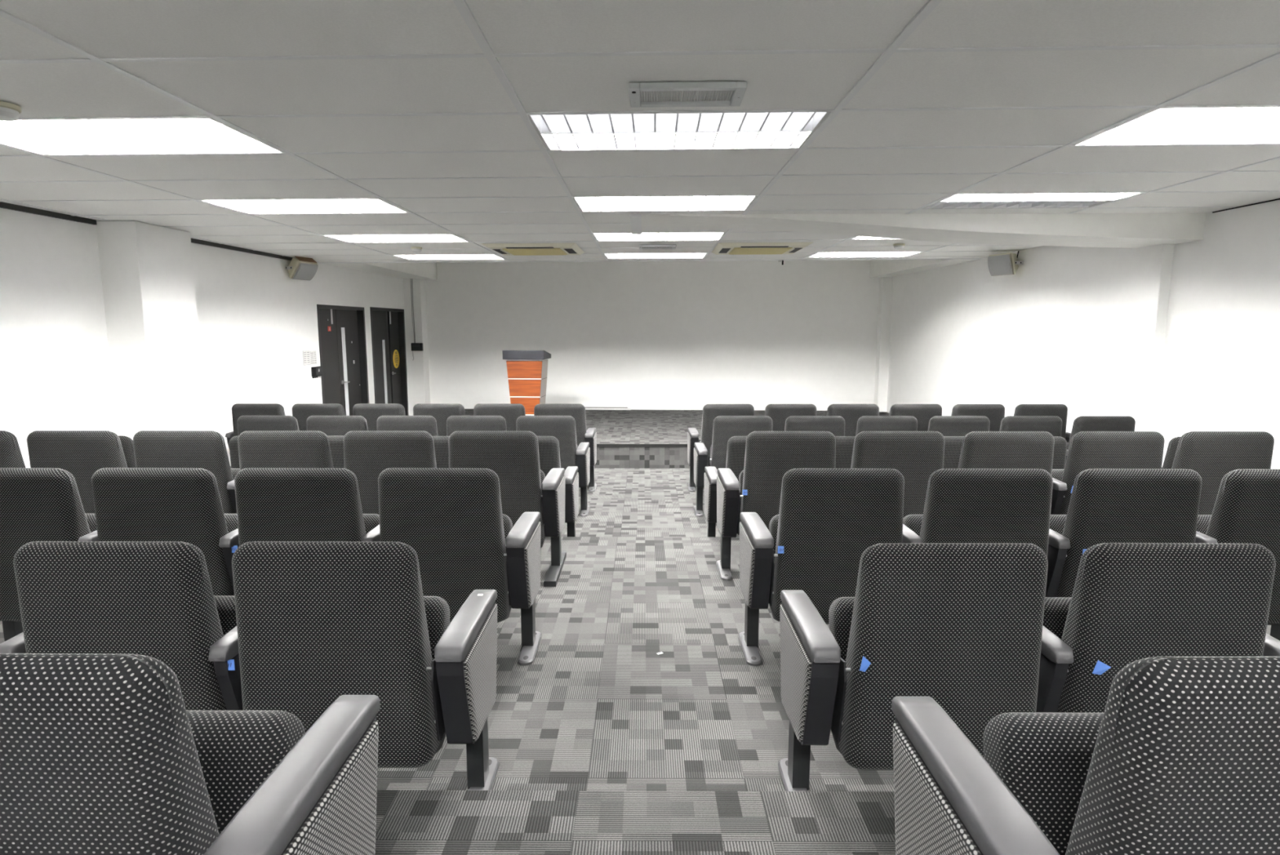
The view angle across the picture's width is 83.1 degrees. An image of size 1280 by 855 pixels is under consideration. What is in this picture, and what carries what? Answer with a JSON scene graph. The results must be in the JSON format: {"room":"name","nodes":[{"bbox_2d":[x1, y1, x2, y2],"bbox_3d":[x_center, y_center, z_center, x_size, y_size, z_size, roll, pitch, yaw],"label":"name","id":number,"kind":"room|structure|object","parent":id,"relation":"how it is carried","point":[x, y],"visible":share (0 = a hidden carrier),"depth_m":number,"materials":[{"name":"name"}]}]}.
{"room":"lecture hall","nodes":[
{"label":"lecture hall","id":0,"kind":"room"},
{"bbox_2d":[0,208,408,467],"bbox_3d":[-4.269,-0.523,4.848,0.250,3.400,16.700,0,8,1],"label":"wall","id":1,"kind":"structure","parent":0,"point":[255,322],"depth_m":5.55,"materials":[{"name":"paint"}]},
{"bbox_2d":[0,201,97,224],"bbox_3d":[-4.196,-0.942,1.101,0.022,0.040,8.800,0,8,1],"label":"trim","id":2,"kind":"structure","parent":1,"relation":"attached to","point":[2,205],"depth_m":5.00,"materials":[{"name":"black"}]},
{"bbox_2d":[191,238,293,260],"bbox_3d":[-4.083,-1.850,7.582,0.022,0.040,2.850,0,8,1],"label":"trim","id":3,"kind":"structure","parent":1,"relation":"attached to","point":[193,240],"depth_m":7.32,"materials":[{"name":"black"}]},
{"bbox_2d":[284,256,318,280],"bbox_3d":[-4.019,-1.860,8.431,0.403,0.268,0.312,1,8,10],"label":"wall speaker","id":4,"kind":"object","parent":1,"relation":"attached to","point":[300,268],"visible":0.86,"depth_m":8.34,"materials":[{"name":"beige plastic"}]},
{"bbox_2d":[292,262,318,280],"bbox_3d":[-3.891,-1.806,8.413,0.024,0.223,0.281,38,16,8],"label":"grille","id":5,"kind":"object","parent":4,"relation":"attached to","point":[302,271],"depth_m":8.38,"materials":[{"name":"grey"}]},
{"bbox_2d":[316,304,368,415],"bbox_3d":[-4.154,-0.649,9.968,0.206,2.030,1.500,0,8,1],"label":"door","id":6,"kind":"structure","parent":1,"relation":"in","point":[341,329],"depth_m":10.06,"materials":[{"name":"black wood"}]},
{"bbox_2d":[369,306,408,415],"bbox_3d":[-4.124,-0.894,11.673,0.206,2.042,1.476,0,8,1],"label":"door","id":7,"kind":"structure","parent":1,"relation":"in","point":[387,324],"depth_m":11.83,"materials":[{"name":"black wood"}]},
{"bbox_2d":[0,467,1271,854],"bbox_3d":[-0.125,0.868,5.070,8.900,0.585,16.600,0,8,0],"label":"floor","id":8,"kind":"structure","parent":0,"point":[605,743],"depth_m":2.58,"materials":[{"name":"carpet"}]},
{"bbox_2d":[0,430,26,467],"bbox_3d":[-3.703,0.418,4.206,0.591,0.868,0.478,0,8,0],"label":"seat","id":9,"kind":"object","parent":8,"relation":"on","point":[11,455],"visible":0.23,"depth_m":3.95,"materials":[{"name":"fabric"}]},
{"bbox_2d":[0,467,97,640],"bbox_3d":[-2.565,0.565,3.163,0.591,0.868,0.482,0,8,0],"label":"seat","id":10,"kind":"object","parent":8,"relation":"on","point":[37,504],"visible":0.39,"depth_m":2.91,"materials":[{"name":"fabric"}]},
{"bbox_2d":[26,430,127,513],"bbox_3d":[-3.128,0.419,4.201,0.591,0.868,0.482,0,8,0],"label":"seat","id":11,"kind":"object","parent":8,"relation":"on","point":[81,453],"visible":0.33,"depth_m":3.93,"materials":[{"name":"fabric"}]},
{"bbox_2d":[0,541,236,710],"bbox_3d":[-1.438,0.704,2.169,0.591,0.868,0.478,0,8,0],"label":"seat","id":12,"kind":"object","parent":8,"relation":"on","point":[155,599],"visible":0.38,"depth_m":1.91,"materials":[{"name":"fabric"}]},
{"bbox_2d":[213,595,236,635],"bbox_3d":[-1.413,0.742,2.228,0.474,0.421,0.213,0,8,0],"label":"seat cushion","id":13,"kind":"object","parent":12,"relation":"on","point":[225,604],"depth_m":2.20,"materials":[{"name":"fabric"}]},
{"bbox_2d":[96,220,206,439],"bbox_3d":[-4.005,-0.432,5.979,0.348,2.388,0.680,0,8,0],"label":"pillar","id":14,"kind":"structure","parent":8,"relation":"on","point":[147,269],"depth_m":5.68,"materials":[{"name":"paint"}]},
{"bbox_2d":[78,467,238,595],"bbox_3d":[-1.989,0.565,3.162,0.591,0.868,0.479,0,8,0],"label":"seat","id":15,"kind":"object","parent":8,"relation":"on","point":[184,504],"visible":0.38,"depth_m":2.90,"materials":[{"name":"fabric"}]},
{"bbox_2d":[133,430,239,513],"bbox_3d":[-2.552,0.419,4.199,0.591,0.868,0.481,0,8,0],"label":"seat","id":16,"kind":"object","parent":8,"relation":"on","point":[203,449],"visible":0.3,"depth_m":3.93,"materials":[{"name":"fabric"}]},
{"bbox_2d":[0,653,380,854],"bbox_3d":[-0.820,0.682,1.160,0.666,0.868,0.494,0,8,0],"label":"seat","id":17,"kind":"object","parent":8,"relation":"on","point":[100,753],"visible":1,"depth_m":0.90,"materials":[{"name":"fabric"}]},
{"bbox_2d":[186,710,305,833],"bbox_3d":[-0.832,0.710,1.226,0.474,0.421,0.213,0,8,0],"label":"seat cushion","id":18,"kind":"object","parent":17,"relation":"on","point":[237,750],"depth_m":1.20,"materials":[{"name":"fabric"}]},
{"bbox_2d":[225,403,285,448],"bbox_3d":[-3.664,0.175,7.120,0.591,0.868,0.479,0,8,0],"label":"seat","id":19,"kind":"object","parent":8,"relation":"on","point":[238,410],"visible":0.2,"depth_m":6.84,"materials":[{"name":"fabric"}]},
{"bbox_2d":[237,415,298,435],"bbox_3d":[-3.102,0.303,6.204,0.591,0.868,0.477,0,8,0],"label":"seat","id":20,"kind":"object","parent":8,"relation":"on","point":[245,423],"visible":0.22,"depth_m":5.92,"materials":[{"name":"fabric"}]},
{"bbox_2d":[226,430,333,513],"bbox_3d":[-1.977,0.420,4.197,0.591,0.868,0.479,0,8,0],"label":"seat","id":21,"kind":"object","parent":8,"relation":"on","point":[256,448],"visible":0.2,"depth_m":3.92,"materials":[{"name":"fabric"}]},
{"bbox_2d":[218,467,379,591],"bbox_3d":[-1.414,0.565,3.159,0.591,0.868,0.479,0,8,0],"label":"seat","id":22,"kind":"object","parent":8,"relation":"on","point":[273,504],"visible":0.46,"depth_m":2.89,"materials":[{"name":"fabric"}]},
{"bbox_2d":[363,513,379,533],"bbox_3d":[-1.388,0.603,3.218,0.474,0.421,0.213,0,8,0],"label":"seat cushion","id":23,"kind":"object","parent":22,"relation":"on","point":[371,520],"depth_m":3.20,"materials":[{"name":"fabric"}]},
{"bbox_2d":[292,403,345,430],"bbox_3d":[-3.089,0.175,7.115,0.591,0.868,0.482,0,8,0],"label":"seat","id":24,"kind":"object","parent":8,"relation":"on","point":[301,411],"visible":0.09,"depth_m":6.83,"materials":[{"name":"fabric"}]},
{"bbox_2d":[327,435,344,467],"bbox_3d":[-1.962,0.458,5.102,0.591,0.868,0.475,0,8,0],"label":"seat","id":25,"kind":"object","parent":8,"relation":"on","point":[336,444],"visible":0.03,"depth_m":4.83,"materials":[{"name":"fabric"}]},
{"bbox_2d":[306,415,368,435],"bbox_3d":[-2.526,0.304,6.197,0.591,0.868,0.484,0,8,0],"label":"seat","id":26,"kind":"object","parent":8,"relation":"on","point":[331,425],"visible":0.19,"depth_m":5.91,"materials":[{"name":"fabric"}]},
{"bbox_2d":[208,541,498,790],"bbox_3d":[-0.810,0.704,2.167,0.696,0.868,0.476,0,8,0],"label":"seat","id":27,"kind":"object","parent":8,"relation":"on","point":[318,623],"visible":0.76,"depth_m":1.93,"materials":[{"name":"fabric"}]},
{"bbox_2d":[423,595,449,659],"bbox_3d":[-0.837,0.742,2.225,0.474,0.421,0.213,0,8,0],"label":"seat cushion","id":28,"kind":"object","parent":27,"relation":"on","point":[437,609],"depth_m":2.20,"materials":[{"name":"fabric"}]},
{"bbox_2d":[352,403,405,431],"bbox_3d":[-2.513,0.175,7.116,0.591,0.868,0.474,0,8,0],"label":"seat","id":29,"kind":"object","parent":8,"relation":"on","point":[371,412],"visible":0.26,"depth_m":6.84,"materials":[{"name":"fabric"}]},
{"bbox_2d":[342,430,436,514],"bbox_3d":[-1.401,0.420,4.194,0.591,0.868,0.479,0,8,0],"label":"seat","id":30,"kind":"object","parent":8,"relation":"on","point":[366,454],"visible":0.27,"depth_m":3.92,"materials":[{"name":"fabric"}]},
{"bbox_2d":[377,415,438,435],"bbox_3d":[-1.951,0.304,6.199,0.591,0.868,0.475,0,8,0],"label":"seat","id":31,"kind":"object","parent":8,"relation":"on","point":[428,424],"visible":0.21,"depth_m":5.92,"materials":[{"name":"fabric"}]},
{"bbox_2d":[403,278,430,415],"bbox_3d":[-3.899,-1.290,12.634,0.350,2.560,0.460,0,8,0],"label":"pillar","id":32,"kind":"structure","parent":8,"relation":"on","point":[418,370],"depth_m":12.41,"materials":[{"name":"paint"}]},
{"bbox_2d":[413,403,465,435],"bbox_3d":[-1.938,0.176,7.111,0.591,0.868,0.479,0,8,0],"label":"seat","id":33,"kind":"object","parent":8,"relation":"on","point":[441,412],"visible":0.15,"depth_m":6.83,"materials":[{"name":"fabric"}]},
{"bbox_2d":[432,435,449,467],"bbox_3d":[-1.387,0.458,5.096,0.591,0.868,0.483,0,8,0],"label":"seat","id":34,"kind":"object","parent":8,"relation":"on","point":[441,442],"visible":0.02,"depth_m":4.81,"materials":[{"name":"fabric"}]},
{"bbox_2d":[361,467,541,665],"bbox_3d":[-0.796,0.566,3.157,0.677,0.868,0.476,0,8,0],"label":"seat","id":35,"kind":"object","parent":8,"relation":"on","point":[454,521],"visible":0.69,"depth_m":2.92,"materials":[{"name":"fabric"}]},
{"bbox_2d":[446,415,506,435],"bbox_3d":[-1.375,0.304,6.195,0.591,0.868,0.477,0,8,0],"label":"seat","id":36,"kind":"object","parent":8,"relation":"on","point":[454,423],"visible":0.2,"depth_m":5.91,"materials":[{"name":"fabric"}]},
{"bbox_2d":[473,403,525,431],"bbox_3d":[-1.362,0.176,7.109,0.591,0.868,0.477,0,8,0],"label":"seat","id":37,"kind":"object","parent":8,"relation":"on","point":[510,412],"visible":0.22,"depth_m":6.83,"materials":[{"name":"fabric"}]},
{"bbox_2d":[448,431,566,586],"bbox_3d":[-0.787,0.418,4.213,0.670,0.868,0.530,0,8,0],"label":"seat","id":38,"kind":"object","parent":8,"relation":"on","point":[513,455],"visible":0.56,"depth_m":3.94,"materials":[{"name":"fabric"}]},
{"bbox_2d":[516,415,590,516],"bbox_3d":[-0.768,0.305,6.192,0.654,0.868,0.476,0,8,0],"label":"seat","id":39,"kind":"object","parent":8,"relation":"on","point":[562,428],"visible":0.45,"depth_m":5.94,"materials":[{"name":"fabric"}]},
{"bbox_2d":[537,435,578,536],"bbox_3d":[-0.777,0.459,5.094,0.660,0.868,0.480,0,8,0],"label":"seat","id":40,"kind":"object","parent":8,"relation":"on","point":[548,446],"visible":0.18,"depth_m":4.87,"materials":[{"name":"fabric"}]},
{"bbox_2d":[533,403,596,491],"bbox_3d":[-0.760,0.177,7.102,0.646,0.868,0.485,0,8,0],"label":"seat","id":41,"kind":"object","parent":8,"relation":"on","point":[577,411],"visible":0.34,"depth_m":6.84,"materials":[{"name":"fabric"}]},
{"bbox_2d":[687,404,754,491],"bbox_3d":[0.823,0.178,7.093,0.694,0.868,0.486,0,8,0],"label":"seat","id":42,"kind":"object","parent":8,"relation":"on","point":[710,411],"visible":0.34,"depth_m":6.84,"materials":[{"name":"fabric"}]},
{"bbox_2d":[703,435,746,537],"bbox_3d":[0.813,0.460,5.087,0.695,0.868,0.478,0,8,0],"label":"seat","id":43,"kind":"object","parent":8,"relation":"on","point":[735,452],"visible":0.16,"depth_m":4.87,"materials":[{"name":"fabric"}]},
{"bbox_2d":[693,415,772,516],"bbox_3d":[0.825,0.306,6.183,0.707,0.868,0.478,0,8,0],"label":"seat","id":44,"kind":"object","parent":8,"relation":"on","point":[725,427],"visible":0.44,"depth_m":5.93,"materials":[{"name":"fabric"}]},
{"bbox_2d":[715,431,835,580],"bbox_3d":[0.807,0.422,4.181,0.692,0.868,0.482,0,8,0],"label":"seat","id":45,"kind":"object","parent":8,"relation":"on","point":[769,455],"visible":0.48,"depth_m":3.93,"materials":[{"name":"fabric"}]},
{"bbox_2d":[764,404,816,431],"bbox_3d":[1.462,0.178,7.094,0.600,0.868,0.477,0,8,0],"label":"seat","id":46,"kind":"object","parent":8,"relation":"on","point":[779,413],"visible":0.1,"depth_m":6.81,"materials":[{"name":"fabric"}]},
{"bbox_2d":[784,415,844,435],"bbox_3d":[1.471,0.307,6.177,0.600,0.868,0.484,0,8,0],"label":"seat","id":47,"kind":"object","parent":8,"relation":"on","point":[835,424],"visible":0.19,"depth_m":5.89,"materials":[{"name":"fabric"}]},
{"bbox_2d":[738,468,922,666],"bbox_3d":[0.802,0.567,3.149,0.692,0.868,0.476,0,8,0],"label":"seat","id":48,"kind":"object","parent":8,"relation":"on","point":[826,519],"visible":0.63,"depth_m":2.91,"materials":[{"name":"fabric"}]},
{"bbox_2d":[768,514,778,553],"bbox_3d":[0.819,0.604,3.206,0.474,0.421,0.213,0,8,0],"label":"seat cushion","id":49,"kind":"object","parent":48,"relation":"on","point":[773,525],"depth_m":3.19,"materials":[{"name":"fabric"}]},
{"bbox_2d":[835,435,855,468],"bbox_3d":[1.453,0.460,5.082,0.600,0.868,0.481,0,8,0],"label":"seat","id":50,"kind":"object","parent":8,"relation":"on","point":[844,444],"visible":0.02,"depth_m":4.81,"materials":[{"name":"fabric"}]},
{"bbox_2d":[826,404,879,435],"bbox_3d":[2.054,0.179,7.092,0.600,0.868,0.476,0,8,0],"label":"seat","id":51,"kind":"object","parent":8,"relation":"on","point":[851,413],"visible":0.21,"depth_m":6.81,"materials":[{"name":"fabric"}]},
{"bbox_2d":[855,415,917,435],"bbox_3d":[2.063,0.307,6.175,0.600,0.868,0.482,0,8,0],"label":"seat","id":52,"kind":"object","parent":8,"relation":"on","point":[864,423],"visible":0.16,"depth_m":5.89,"materials":[{"name":"fabric"}]},
{"bbox_2d":[850,431,944,517],"bbox_3d":[1.445,0.422,4.180,0.600,0.868,0.478,0,8,0],"label":"seat","id":53,"kind":"object","parent":8,"relation":"on","point":[916,455],"visible":0.31,"depth_m":3.91,"materials":[{"name":"fabric"}]},
{"bbox_2d":[888,404,942,431],"bbox_3d":[2.647,0.180,7.086,0.600,0.868,0.482,0,8,0],"label":"seat","id":54,"kind":"object","parent":8,"relation":"on","point":[922,413],"visible":0.23,"depth_m":6.80,"materials":[{"name":"fabric"}]},
{"bbox_2d":[777,542,1074,791],"bbox_3d":[0.805,0.706,2.155,0.709,0.868,0.484,0,8,0],"label":"seat","id":55,"kind":"object","parent":8,"relation":"on","point":[958,625],"visible":0.77,"depth_m":1.92,"materials":[{"name":"fabric"}]},
{"bbox_2d":[828,596,854,661],"bbox_3d":[0.831,0.743,2.216,0.474,0.421,0.213,0,8,0],"label":"seat cushion","id":56,"kind":"object","parent":55,"relation":"on","point":[841,610],"depth_m":2.19,"materials":[{"name":"fabric"}]},
{"bbox_2d":[943,435,964,468],"bbox_3d":[2.045,0.460,5.082,0.600,0.868,0.474,0,8,0],"label":"seat","id":57,"kind":"object","parent":8,"relation":"on","point":[953,444],"visible":0.06,"depth_m":4.80,"materials":[{"name":"fabric"}]},
{"bbox_2d":[927,415,990,435],"bbox_3d":[2.655,0.308,6.173,0.600,0.868,0.480,0,8,0],"label":"seat","id":58,"kind":"object","parent":8,"relation":"on","point":[948,425],"visible":0.23,"depth_m":5.89,"materials":[{"name":"fabric"}]},
{"bbox_2d":[951,404,1004,431],"bbox_3d":[3.239,0.180,7.082,0.600,0.868,0.484,0,8,0],"label":"seat","id":59,"kind":"object","parent":8,"relation":"on","point":[995,413],"visible":0.29,"depth_m":6.80,"materials":[{"name":"fabric"}]},
{"bbox_2d":[902,468,1070,596],"bbox_3d":[1.440,0.568,3.137,0.600,0.868,0.493,0,8,0],"label":"seat","id":60,"kind":"object","parent":8,"relation":"on","point":[962,505],"visible":0.47,"depth_m":2.88,"materials":[{"name":"fabric"}]},
{"bbox_2d":[902,514,923,535],"bbox_3d":[1.411,0.605,3.203,0.474,0.421,0.213,0,8,0],"label":"seat cushion","id":61,"kind":"object","parent":60,"relation":"on","point":[913,522],"depth_m":3.19,"materials":[{"name":"fabric"}]},
{"bbox_2d":[957,431,1066,514],"bbox_3d":[2.037,0.423,4.173,0.600,0.868,0.484,0,8,0],"label":"seat","id":62,"kind":"object","parent":8,"relation":"on","point":[980,449],"visible":0.2,"depth_m":3.90,"materials":[{"name":"fabric"}]},
{"bbox_2d":[999,415,1068,462],"bbox_3d":[3.247,0.308,6.171,0.600,0.868,0.478,0,8,0],"label":"seat","id":63,"kind":"object","parent":8,"relation":"on","point":[1052,424],"visible":0.17,"depth_m":5.89,"materials":[{"name":"fabric"}]},
{"bbox_2d":[1013,404,1071,442],"bbox_3d":[3.830,0.181,7.079,0.600,0.868,0.484,0,8,0],"label":"seat","id":64,"kind":"object","parent":8,"relation":"on","point":[1060,411],"visible":0.18,"depth_m":6.79,"materials":[{"name":"fabric"}]},
{"bbox_2d":[1052,435,1066,468],"bbox_3d":[2.637,0.461,5.075,0.600,0.868,0.483,0,8,0],"label":"seat","id":65,"kind":"object","parent":8,"relation":"on","point":[1060,443],"visible":0.09,"depth_m":4.80,"materials":[{"name":"fabric"}]},
{"bbox_2d":[891,656,1279,854],"bbox_3d":[0.820,0.683,1.151,0.705,0.868,0.494,0,8,0],"label":"seat","id":66,"kind":"object","parent":8,"relation":"on","point":[1182,757],"visible":1,"depth_m":0.91,"materials":[{"name":"fabric"}]},
{"bbox_2d":[983,711,1103,854],"bbox_3d":[0.844,0.711,1.217,0.474,0.421,0.213,0,8,0],"label":"seat cushion","id":67,"kind":"object","parent":66,"relation":"on","point":[1044,759],"depth_m":1.19,"materials":[{"name":"fabric"}]},
{"bbox_2d":[1066,416,1135,449],"bbox_3d":[3.805,0.251,6.119,0.532,0.741,0.409,0,8,0],"label":"seat","id":68,"kind":"object","parent":8,"relation":"on","point":[1080,424],"visible":0.26,"depth_m":5.88,"materials":[{"name":"fabric"}]},
{"bbox_2d":[1051,431,1164,514],"bbox_3d":[2.629,0.423,4.172,0.600,0.868,0.480,0,8,0],"label":"seat","id":69,"kind":"object","parent":8,"relation":"on","point":[1087,450],"visible":0.26,"depth_m":3.90,"materials":[{"name":"fabric"}]},
{"bbox_2d":[1049,468,1217,596],"bbox_3d":[2.032,0.568,3.143,0.600,0.868,0.476,0,8,0],"label":"seat","id":70,"kind":"object","parent":8,"relation":"on","point":[1106,505],"visible":0.42,"depth_m":2.88,"materials":[{"name":"fabric"}]},
{"bbox_2d":[1049,514,1066,534],"bbox_3d":[2.003,0.605,3.200,0.474,0.421,0.213,0,8,0],"label":"seat cushion","id":71,"kind":"object","parent":70,"relation":"on","point":[1057,522],"depth_m":3.18,"materials":[{"name":"fabric"}]},
{"bbox_2d":[1113,244,1174,431],"bbox_3d":[4.164,-0.371,6.000,0.135,2.260,0.410,0,8,0],"label":"pillar","id":72,"kind":"structure","parent":8,"relation":"on","point":[1149,268],"depth_m":5.87,"materials":[{"name":"paint"}]},
{"bbox_2d":[1042,542,1279,712],"bbox_3d":[1.452,0.707,2.147,0.600,0.868,0.494,0,8,0],"label":"seat","id":73,"kind":"object","parent":8,"relation":"on","point":[1129,602],"visible":0.54,"depth_m":1.89,"materials":[{"name":"fabric"}]},
{"bbox_2d":[1042,596,1071,639],"bbox_3d":[1.423,0.744,2.213,0.474,0.421,0.213,0,8,0],"label":"seat cushion","id":74,"kind":"object","parent":73,"relation":"on","point":[1055,608],"depth_m":2.19,"materials":[{"name":"fabric"}]},
{"bbox_2d":[1171,431,1274,514],"bbox_3d":[3.221,0.423,4.170,0.600,0.868,0.478,0,8,0],"label":"seat","id":75,"kind":"object","parent":8,"relation":"on","point":[1212,455],"visible":0.3,"depth_m":3.90,"materials":[{"name":"fabric"}]},
{"bbox_2d":[1196,468,1279,639],"bbox_3d":[2.624,0.568,3.138,0.600,0.868,0.480,0,8,0],"label":"seat","id":76,"kind":"object","parent":8,"relation":"on","point":[1246,508],"visible":0.32,"depth_m":2.89,"materials":[{"name":"fabric"}]},
{"bbox_2d":[0,0,1279,262],"bbox_3d":[-0.036,-1.206,2.616,8.500,0.088,13.068,0,8,0],"label":"ceiling","id":77,"kind":"structure","parent":0,"point":[420,108],"depth_m":2.67,"materials":[{"name":"tile"}]},
{"bbox_2d":[0,101,21,120],"bbox_3d":[-2.336,-1.151,2.633,0.124,0.049,0.124,0,8,1],"label":"smoke detector","id":78,"kind":"object","parent":77,"relation":"attached to","point":[8,111],"visible":1,"depth_m":2.62,"materials":[{"name":"beige plastic"}]},
{"bbox_2d":[0,118,284,155],"bbox_3d":[-2.248,-1.300,3.101,1.172,0.113,0.578,0,8,1],"label":"ceiling light","id":79,"kind":"object","parent":77,"relation":"attached to","point":[142,135],"visible":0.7,"depth_m":3.11,"materials":[{"name":"white plastic"}]},
{"bbox_2d":[199,199,408,213],"bbox_3d":[-2.239,-1.550,4.883,1.172,0.113,0.578,0,8,1],"label":"ceiling light","id":80,"kind":"object","parent":77,"relation":"attached to","point":[287,206],"visible":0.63,"depth_m":4.89,"materials":[{"name":"white plastic"}]},
{"bbox_2d":[323,234,467,242],"bbox_3d":[-2.229,-1.800,6.666,1.172,0.113,0.578,0,8,1],"label":"ceiling light","id":81,"kind":"object","parent":77,"relation":"attached to","point":[422,237],"visible":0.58,"depth_m":6.68,"materials":[{"name":"white plastic"}]},
{"bbox_2d":[395,254,502,259],"bbox_3d":[-2.220,-2.050,8.448,1.172,0.113,0.578,0,8,1],"label":"ceiling light","id":82,"kind":"object","parent":77,"relation":"attached to","point":[405,256],"visible":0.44,"depth_m":8.46,"materials":[{"name":"white plastic"}]},
{"bbox_2d":[480,243,584,255],"bbox_3d":[-1.085,-1.844,7.523,0.930,0.043,0.930,0,8,1],"label":"air conditioner","id":83,"kind":"object","parent":77,"relation":"attached to","point":[505,249],"visible":1,"depth_m":7.25,"materials":[{"name":"beige plastic"}]},
{"bbox_2d":[502,248,567,255],"bbox_3d":[-1.085,-1.829,7.525,0.580,0.013,0.580,0,8,1],"label":"grille","id":84,"kind":"object","parent":83,"relation":"attached to","point":[557,251],"depth_m":7.46,"materials":[{"name":"beige metal"}]},
{"bbox_2d":[604,253,707,258],"bbox_3d":[0.180,-2.052,8.396,1.172,0.113,0.578,0,8,1],"label":"ceiling light","id":85,"kind":"object","parent":77,"relation":"attached to","point":[664,255],"visible":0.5,"depth_m":8.41,"materials":[{"name":"white plastic"}]},
{"bbox_2d":[592,232,724,240],"bbox_3d":[0.170,-1.802,6.614,1.172,0.113,0.578,0,8,1],"label":"ceiling light","id":86,"kind":"object","parent":77,"relation":"attached to","point":[660,236],"visible":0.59,"depth_m":6.63,"materials":[{"name":"white plastic"}]},
{"bbox_2d":[573,195,757,211],"bbox_3d":[0.161,-1.553,4.831,1.172,0.113,0.578,0,8,1],"label":"ceiling light","id":87,"kind":"object","parent":77,"relation":"attached to","point":[698,202],"visible":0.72,"depth_m":4.84,"materials":[{"name":"white plastic"}]},
{"bbox_2d":[527,111,831,150],"bbox_3d":[0.152,-1.303,3.049,1.172,0.113,0.578,0,8,1],"label":"ceiling light","id":88,"kind":"object","parent":77,"relation":"attached to","point":[767,130],"visible":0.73,"depth_m":3.05,"materials":[{"name":"white plastic"}]},
{"bbox_2d":[628,81,746,107],"bbox_3d":[0.162,-1.157,2.514,0.396,0.024,0.207,0,8,1],"label":"ceiling vent","id":89,"kind":"object","parent":77,"relation":"in","point":[678,94],"visible":1,"depth_m":2.50,"materials":[{"name":"grey metal"}]},
{"bbox_2d":[711,241,813,254],"bbox_3d":[1.245,-1.854,7.529,0.930,0.043,0.930,0,8,1],"label":"air conditioner","id":90,"kind":"object","parent":77,"relation":"attached to","point":[722,248],"visible":1,"depth_m":7.26,"materials":[{"name":"beige plastic"}]},
{"bbox_2d":[728,247,792,254],"bbox_3d":[1.245,-1.839,7.531,0.580,0.013,0.580,0,8,1],"label":"grille","id":91,"kind":"object","parent":90,"relation":"attached to","point":[733,251],"depth_m":7.47,"materials":[{"name":"beige metal"}]},
{"bbox_2d":[808,252,919,257],"bbox_3d":[2.579,-2.055,8.344,1.172,0.113,0.578,0,8,1],"label":"ceiling light","id":92,"kind":"object","parent":77,"relation":"attached to","point":[819,254],"visible":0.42,"depth_m":8.35,"materials":[{"name":"white plastic"}]},
{"bbox_2d":[640,213,1205,248],"bbox_3d":[2.110,-1.540,5.625,4.210,0.220,0.620,0,8,-1],"label":"beam","id":93,"kind":"structure","parent":77,"relation":"attached to","point":[1114,230],"depth_m":5.34,"materials":[{"name":"paint"}]},
{"bbox_2d":[922,192,1143,208],"bbox_3d":[2.561,-1.555,4.779,1.172,0.113,0.578,0,8,1],"label":"ceiling light","id":94,"kind":"object","parent":77,"relation":"attached to","point":[1006,200],"visible":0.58,"depth_m":4.79,"materials":[{"name":"white plastic"}]},
{"bbox_2d":[1072,106,1279,145],"bbox_3d":[2.551,-1.305,2.996,1.172,0.113,0.578,0,8,1],"label":"ceiling light","id":95,"kind":"object","parent":77,"relation":"attached to","point":[1236,125],"visible":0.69,"depth_m":3.06,"materials":[{"name":"white plastic"}]},
{"bbox_2d":[425,259,879,410],"bbox_3d":[0.016,-1.612,12.627,9.115,3.400,0.250,0,8,2],"label":"wall","id":96,"kind":"structure","parent":0,"point":[634,335],"depth_m":12.49,"materials":[{"name":"paint"}]},
{"bbox_2d":[464,408,888,467],"bbox_3d":[0.582,0.064,11.094,7.550,0.305,4.238,0,8,0],"label":"stage","id":97,"kind":"structure","parent":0,"point":[612,426],"depth_m":9.82,"materials":[{"name":"carpet"}]},
{"bbox_2d":[502,350,551,415],"bbox_3d":[-1.699,-0.623,10.940,0.624,1.098,0.495,1,8,5],"label":"lectern","id":98,"kind":"object","parent":97,"relation":"on","point":[526,370],"visible":0.73,"depth_m":10.73,"materials":[{"name":"orange laminate"}]},
{"bbox_2d":[873,276,893,412],"bbox_3d":[4.157,-1.430,12.385,0.215,2.295,0.430,0,8,0],"label":"pillar","id":99,"kind":"structure","parent":97,"relation":"on","point":[886,283],"depth_m":12.20,"materials":[{"name":"paint"}]},
{"bbox_2d":[886,198,1279,468],"bbox_3d":[4.300,-0.516,4.803,0.250,3.400,16.700,0,8,0],"label":"wall","id":100,"kind":"structure","parent":0,"point":[1049,331],"depth_m":6.70,"materials":[{"name":"paint"}]},
{"bbox_2d":[987,250,1023,275],"bbox_3d":[4.104,-1.820,7.988,0.416,0.264,0.309,0,8,0],"label":"wall speaker","id":101,"kind":"object","parent":100,"relation":"attached to","point":[1005,264],"visible":0.88,"depth_m":7.93,"materials":[{"name":"beige plastic"}]},
{"bbox_2d":[987,253,1012,275],"bbox_3d":[3.974,-1.789,7.979,0.024,0.223,0.281,-22,15,-18],"label":"grille","id":102,"kind":"object","parent":101,"relation":"attached to","point":[998,264],"depth_m":7.96,"materials":[{"name":"grey"}]},
{"bbox_3d":[0.008,-2.697,10.831,9.100,0.754,4.200,0,8,0],"label":"ceiling","id":103,"kind":"structure","parent":0,"visible":0},
{"bbox_2d":[322,262,436,279],"bbox_3d":[-3.885,-2.665,10.866,0.715,0.667,3.680,0,8,0],"label":"beam","id":104,"kind":"structure","parent":103,"relation":"attached to","point":[426,271],"depth_m":10.93,"materials":[{"name":"paint"}]},
{"bbox_2d":[869,259,977,277],"bbox_3d":[4.114,-2.643,10.640,0.485,0.648,3.550,0,8,0],"label":"beam","id":105,"kind":"structure","parent":103,"relation":"attached to","point":[878,268],"depth_m":10.73,"materials":[{"name":"paint"}]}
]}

